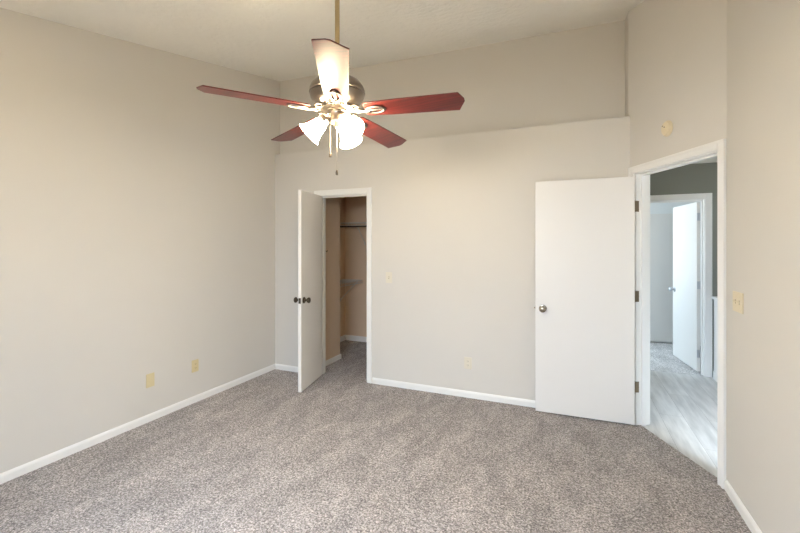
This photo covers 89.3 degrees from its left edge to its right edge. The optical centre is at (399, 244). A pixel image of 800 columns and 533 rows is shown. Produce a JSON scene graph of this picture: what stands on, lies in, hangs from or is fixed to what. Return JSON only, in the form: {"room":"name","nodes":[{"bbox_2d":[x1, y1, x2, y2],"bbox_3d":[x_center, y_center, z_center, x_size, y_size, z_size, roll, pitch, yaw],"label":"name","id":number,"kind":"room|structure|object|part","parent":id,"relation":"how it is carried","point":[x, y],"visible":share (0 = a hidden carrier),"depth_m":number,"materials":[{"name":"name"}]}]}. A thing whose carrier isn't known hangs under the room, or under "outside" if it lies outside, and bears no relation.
{"room":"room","nodes":[
{"label":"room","id":0,"kind":"room"},
{"bbox_2d":[0,8,344,472],"bbox_3d":[-2.056,-0.444,3.707,0.127,3.867,6.070,0,0,23],"label":"wall","id":1,"kind":"structure","parent":0,"point":[137,201],"depth_m":3.21,"materials":[{"name":"paint"}]},
{"bbox_2d":[0,364,274,483],"bbox_3d":[-2.317,1.459,2.938,0.014,0.062,4.210,0,0,23],"label":"baseboard","id":2,"kind":"structure","parent":1,"relation":"attached to","point":[23,469],"depth_m":3.16,"materials":[{"name":"paint"}]},
{"bbox_2d":[146,372,154,387],"bbox_3d":[-2.114,1.145,3.429,0.007,0.115,0.074,0,0,23],"label":"wall plate","id":3,"kind":"object","parent":1,"relation":"attached to","point":[150,378],"visible":1,"depth_m":3.43,"materials":[{"name":"beige plastic"}]},
{"bbox_2d":[192,359,198,372],"bbox_3d":[-1.940,1.145,3.838,0.009,0.115,0.074,0,0,23],"label":"electrical outlet","id":4,"kind":"object","parent":1,"relation":"attached to","point":[195,363],"visible":1,"depth_m":3.84,"materials":[{"name":"beige plastic"}]},
{"bbox_2d":[340,279,362,301],"bbox_3d":[-0.897,0.700,5.872,0.324,0.341,0.900,0,0,23],"label":"wire shelf","id":5,"kind":"object","parent":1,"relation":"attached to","point":[343,281],"visible":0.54,"depth_m":6.10,"materials":[{"name":"grey metal"}]},
{"bbox_2d":[0,0,644,80],"bbox_3d":[-0.301,-1.650,2.244,4.500,1.031,4.740,0,0,23],"label":"ceiling","id":6,"kind":"structure","parent":0,"point":[270,39],"depth_m":3.26,"materials":[{"name":"white paint"}]},
{"bbox_2d":[196,0,464,174],"bbox_3d":[-0.294,-0.975,2.151,1.255,1.232,1.239,0,0,23],"label":"ceiling fan","id":7,"kind":"object","parent":6,"relation":"hanging from","point":[338,94],"visible":1,"depth_m":2.04,"materials":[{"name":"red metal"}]},
{"bbox_3d":[-0.698,-0.714,1.958,0.512,0.036,0.142,0,0,-24],"label":"blade","id":8,"kind":"part","parent":7,"relation":"part of","materials":[{"name":"brown wood"}]},
{"bbox_3d":[-0.603,-0.682,2.426,0.142,0.048,0.512,0,0,-43],"label":"blade","id":9,"kind":"part","parent":7,"relation":"part of","materials":[{"name":"brown wood"}]},
{"bbox_3d":[-0.459,-0.596,2.101,0.137,0.139,0.125,0,0,23],"label":"lamp shade","id":10,"kind":"part","parent":7,"relation":"part of","materials":[{"name":"white glass"}]},
{"bbox_3d":[-0.391,-0.650,2.115,0.067,0.053,0.058,0,0,23],"label":"lamp arm","id":11,"kind":"part","parent":7,"relation":"part of","materials":[{"name":"silver metal"}]},
{"bbox_3d":[-0.280,-0.729,1.725,0.141,0.061,0.511,0,0,-6],"label":"blade","id":12,"kind":"part","parent":7,"relation":"part of","materials":[{"name":"white wood"}]},
{"bbox_3d":[-0.266,-0.616,2.043,0.066,0.069,0.052,0,0,23],"label":"bulb","id":13,"kind":"part","parent":7,"relation":"part of","materials":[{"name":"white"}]},
{"bbox_3d":[-0.284,-0.596,2.241,0.132,0.139,0.139,0,0,23],"label":"lamp shade","id":14,"kind":"part","parent":7,"relation":"part of","materials":[{"name":"white glass"}]},
{"bbox_3d":[-0.255,-0.596,2.018,0.138,0.139,0.124,0,0,23],"label":"lamp shade","id":15,"kind":"part","parent":7,"relation":"part of","materials":[{"name":"white glass"}]},
{"bbox_3d":[-0.127,-0.678,2.478,0.140,0.061,0.511,0,0,29],"label":"blade","id":16,"kind":"part","parent":7,"relation":"part of","materials":[{"name":"brown wood"}]},
{"bbox_3d":[0.069,-0.709,2.047,0.512,0.045,0.139,0,0,12],"label":"blade","id":17,"kind":"part","parent":7,"relation":"part of","materials":[{"name":"brown wood"}]},
{"bbox_2d":[326,198,339,359],"bbox_3d":[-1.123,0.280,5.148,0.495,2.420,0.560,0,0,23],"label":"wall","id":18,"kind":"structure","parent":0,"point":[332,204],"depth_m":5.14,"materials":[{"name":"paint"}]},
{"bbox_2d":[326,354,340,365],"bbox_3d":[-0.885,1.459,5.058,0.014,0.062,0.540,0,0,23],"label":"baseboard","id":19,"kind":"structure","parent":18,"relation":"attached to","point":[338,357],"depth_m":5.14,"materials":[{"name":"paint"}]},
{"bbox_2d":[345,196,366,336],"bbox_3d":[0.386,0.240,5.905,2.685,2.500,0.120,0,0,23],"label":"wall","id":20,"kind":"structure","parent":0,"point":[355,207],"depth_m":6.29,"materials":[{"name":"paint"}]},
{"bbox_2d":[340,222,366,244],"bbox_3d":[-0.041,-0.171,5.853,1.900,0.341,0.308,0,0,23],"label":"wire shelf","id":21,"kind":"object","parent":20,"relation":"attached to","point":[343,223],"visible":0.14,"depth_m":6.02,"materials":[{"name":"grey metal"}]},
{"bbox_3d":[-0.041,-0.310,5.852,1.900,0.050,0.306,0,0,23],"label":"shelf rail","id":22,"kind":"part","parent":21,"relation":"part of","materials":[{"name":"grey metal"}]},
{"bbox_2d":[345,335,366,341],"bbox_3d":[0.365,1.450,5.841,2.673,0.080,0.014,0,0,23],"label":"baseboard","id":23,"kind":"structure","parent":20,"relation":"attached to","point":[347,337],"depth_m":6.28,"materials":[{"name":"paint"}]},
{"bbox_2d":[0,340,750,532],"bbox_3d":[1.220,1.520,3.273,6.500,0.060,7.820,0,0,23],"label":"floor","id":24,"kind":"structure","parent":0,"point":[343,453],"depth_m":2.70,"materials":[{"name":"carpet"}]},
{"bbox_2d":[275,116,629,399],"bbox_3d":[0.328,0.200,4.317,3.815,2.580,0.390,0,0,23],"label":"wall","id":25,"kind":"structure","parent":0,"point":[453,216],"depth_m":4.03,"materials":[{"name":"paint"}]},
{"bbox_2d":[275,364,297,371],"bbox_3d":[-1.241,1.459,4.761,0.550,0.062,0.014,0,0,23],"label":"baseboard","id":26,"kind":"structure","parent":25,"relation":"attached to","point":[277,366],"depth_m":4.80,"materials":[{"name":"paint"}]},
{"bbox_2d":[294,190,321,391],"bbox_3d":[-0.951,0.461,4.349,0.175,2.031,0.624,0,0,10],"label":"door","id":27,"kind":"structure","parent":25,"relation":"in","point":[309,299],"depth_m":4.23,"materials":[{"name":"paint"}]},
{"bbox_2d":[314,187,371,382],"bbox_3d":[-0.617,0.435,4.567,0.735,2.110,0.157,0,0,23],"label":"door frame","id":28,"kind":"structure","parent":25,"relation":"attached to","point":[354,192],"depth_m":4.43,"materials":[{"name":"paint"}]},
{"bbox_3d":[-0.901,0.435,4.761,0.060,2.110,0.021,0,0,23],"label":"casing","id":29,"kind":"part","parent":28,"relation":"part of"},
{"bbox_3d":[-0.643,-0.590,4.505,0.699,0.060,0.021,0,0,23],"label":"head casing","id":30,"kind":"part","parent":28,"relation":"part of","materials":[{"name":"white wood"}]},
{"bbox_3d":[-0.332,0.435,4.373,0.060,2.110,0.021,0,0,23],"label":"casing","id":31,"kind":"part","parent":28,"relation":"part of","materials":[{"name":"white wood"}]},
{"bbox_2d":[386,272,391,282],"bbox_3d":[-0.120,0.345,4.285,0.074,0.115,0.020,0,0,23],"label":"light switch","id":32,"kind":"object","parent":25,"relation":"attached to","point":[388,274],"visible":1,"depth_m":4.29,"materials":[{"name":"beige plastic"}]},
{"bbox_2d":[372,377,534,407],"bbox_3d":[0.818,1.459,3.892,2.422,0.062,0.014,0,0,23],"label":"baseboard","id":33,"kind":"structure","parent":25,"relation":"attached to","point":[434,389],"depth_m":4.00,"materials":[{"name":"paint"}]},
{"bbox_2d":[464,357,471,368],"bbox_3d":[0.664,1.155,3.959,0.074,0.115,0.009,0,0,23],"label":"electrical outlet","id":34,"kind":"object","parent":25,"relation":"attached to","point":[467,360],"visible":1,"depth_m":3.96,"materials":[{"name":"beige plastic"}]},
{"bbox_2d":[280,20,624,153],"bbox_3d":[0.307,-1.575,4.370,3.735,0.970,0.290,0,0,23],"label":"wall","id":35,"kind":"structure","parent":0,"point":[574,75],"depth_m":4.06,"materials":[{"name":"paint"}]},
{"bbox_2d":[625,11,628,116],"bbox_3d":[2.061,-1.575,3.594,0.100,0.970,0.355,0,0,23],"label":"wall","id":36,"kind":"structure","parent":0,"point":[627,16],"depth_m":3.51,"materials":[{"name":"paint"}]},
{"bbox_2d":[650,201,700,342],"bbox_3d":[3.716,0.240,6.355,3.100,2.500,0.100,0,0,23],"label":"wall","id":37,"kind":"structure","parent":0,"point":[655,208],"depth_m":6.14,"materials":[{"name":"paint"}]},
{"bbox_2d":[650,213,672,342],"bbox_3d":[3.772,0.497,6.256,0.840,1.945,0.032,0,0,23],"label":"door","id":38,"kind":"structure","parent":37,"relation":"in","point":[661,225],"depth_m":6.15,"materials":[{"name":"paint"}]},
{"bbox_2d":[629,0,726,479],"bbox_3d":[2.026,-0.254,2.960,0.115,3.489,0.977,0,0,-3],"label":"wall","id":39,"kind":"structure","parent":0,"point":[678,48],"depth_m":2.90,"materials":[{"name":"paint"}]},
{"bbox_2d":[534,176,638,424],"bbox_3d":[1.583,0.457,3.474,0.824,2.038,0.175,0,0,22],"label":"door","id":40,"kind":"structure","parent":39,"relation":"in","point":[586,296],"depth_m":3.46,"materials":[{"name":"paint"}]},
{"bbox_3d":[1.248,0.560,3.545,0.059,0.059,0.058,0,0,22],"label":"knob","id":41,"kind":"part","parent":40,"relation":"part of","materials":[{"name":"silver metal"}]},
{"bbox_2d":[661,120,672,136],"bbox_3d":[1.954,-0.855,2.973,0.028,0.115,0.102,0,0,-3],"label":"smoke detector","id":42,"kind":"object","parent":39,"relation":"attached to","point":[667,127],"visible":1,"depth_m":2.95,"materials":[{"name":"beige plastic"}]},
{"bbox_2d":[628,139,725,488],"bbox_3d":[2.026,0.420,2.947,0.157,2.139,0.949,0,0,-3],"label":"door frame","id":43,"kind":"structure","parent":39,"relation":"attached to","point":[642,172],"depth_m":3.10,"materials":[{"name":"paint"}]},
{"bbox_3d":[1.936,0.420,3.387,0.021,2.139,0.062,0,0,-3],"label":"casing","id":44,"kind":"part","parent":43,"relation":"part of","materials":[{"name":"white wood"}]},
{"bbox_3d":[2.072,0.420,3.393,0.021,2.139,0.062,0,0,-3],"label":"casing","id":45,"kind":"part","parent":43,"relation":"part of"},
{"bbox_3d":[1.958,-0.620,2.944,0.021,0.058,0.913,0,0,-3],"label":"head casing","id":46,"kind":"part","parent":43,"relation":"part of","materials":[{"name":"white wood"}]},
{"bbox_3d":[1.981,0.420,2.496,0.021,2.139,0.052,0,0,-3],"label":"casing","id":47,"kind":"part","parent":43,"relation":"part of","materials":[{"name":"white wood"}]},
{"bbox_2d":[650,162,716,376],"bbox_3d":[3.392,0.240,4.690,3.600,2.500,0.120,0,0,23],"label":"wall","id":48,"kind":"structure","parent":0,"point":[700,177],"depth_m":4.62,"materials":[{"name":"paint"}]},
{"bbox_2d":[650,193,711,376],"bbox_3d":[3.124,0.452,4.803,0.909,2.076,0.162,0,0,23],"label":"door frame","id":49,"kind":"structure","parent":48,"relation":"attached to","point":[705,198],"depth_m":4.58,"materials":[{"name":"paint"}]},
{"bbox_3d":[3.096,-0.553,4.738,0.873,0.065,0.021,0,0,23],"label":"head casing","id":50,"kind":"part","parent":49,"relation":"part of","materials":[{"name":"white wood"}]},
{"bbox_3d":[3.485,0.452,4.574,0.065,2.076,0.021,0,0,23],"label":"casing","id":51,"kind":"part","parent":49,"relation":"part of","materials":[{"name":"white wood"}]},
{"bbox_2d":[668,202,700,370],"bbox_3d":[3.583,0.487,5.072,0.175,1.978,0.799,0,0,16],"label":"door","id":52,"kind":"structure","parent":48,"relation":"in","point":[686,288],"depth_m":5.01,"materials":[{"name":"paint"}]},
{"bbox_2d":[692,157,716,163],"bbox_3d":[2.701,-0.970,3.054,3.600,0.080,3.430,0,0,23],"label":"ceiling","id":53,"kind":"structure","parent":0,"point":[711,160],"depth_m":4.51,"materials":[{"name":"grey paint"}]},
{"bbox_2d":[712,296,716,381],"bbox_3d":[3.334,1.034,3.962,0.150,0.919,1.234,0,0,23],"label":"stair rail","id":54,"kind":"object","parent":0,"point":[713,297],"visible":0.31,"depth_m":4.49,"materials":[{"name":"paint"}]},
{"bbox_3d":[3.338,1.050,3.971,0.110,0.889,1.214,0,0,23],"label":"panel","id":55,"kind":"part","parent":54,"relation":"part of","materials":[{"name":"paint"}]},
{"bbox_2d":[727,0,799,532],"bbox_3d":[1.380,-0.168,0.872,0.115,3.316,3.520,0,0,23],"label":"wall","id":56,"kind":"structure","parent":0,"point":[763,36],"depth_m":2.00,"materials":[{"name":"paint"}]},
{"bbox_2d":[733,291,743,313],"bbox_3d":[1.911,0.324,2.300,0.020,0.115,0.150,0,0,23],"label":"light switch","id":57,"kind":"object","parent":56,"relation":"attached to","point":[738,298],"visible":1,"depth_m":2.28,"materials":[{"name":"beige plastic"}]},
{"bbox_2d":[724,480,761,532],"bbox_3d":[1.334,1.459,0.927,0.014,0.062,3.345,0,0,23],"label":"baseboard","id":58,"kind":"structure","parent":56,"relation":"attached to","point":[749,521],"depth_m":2.22,"materials":[{"name":"paint"}]}
]}

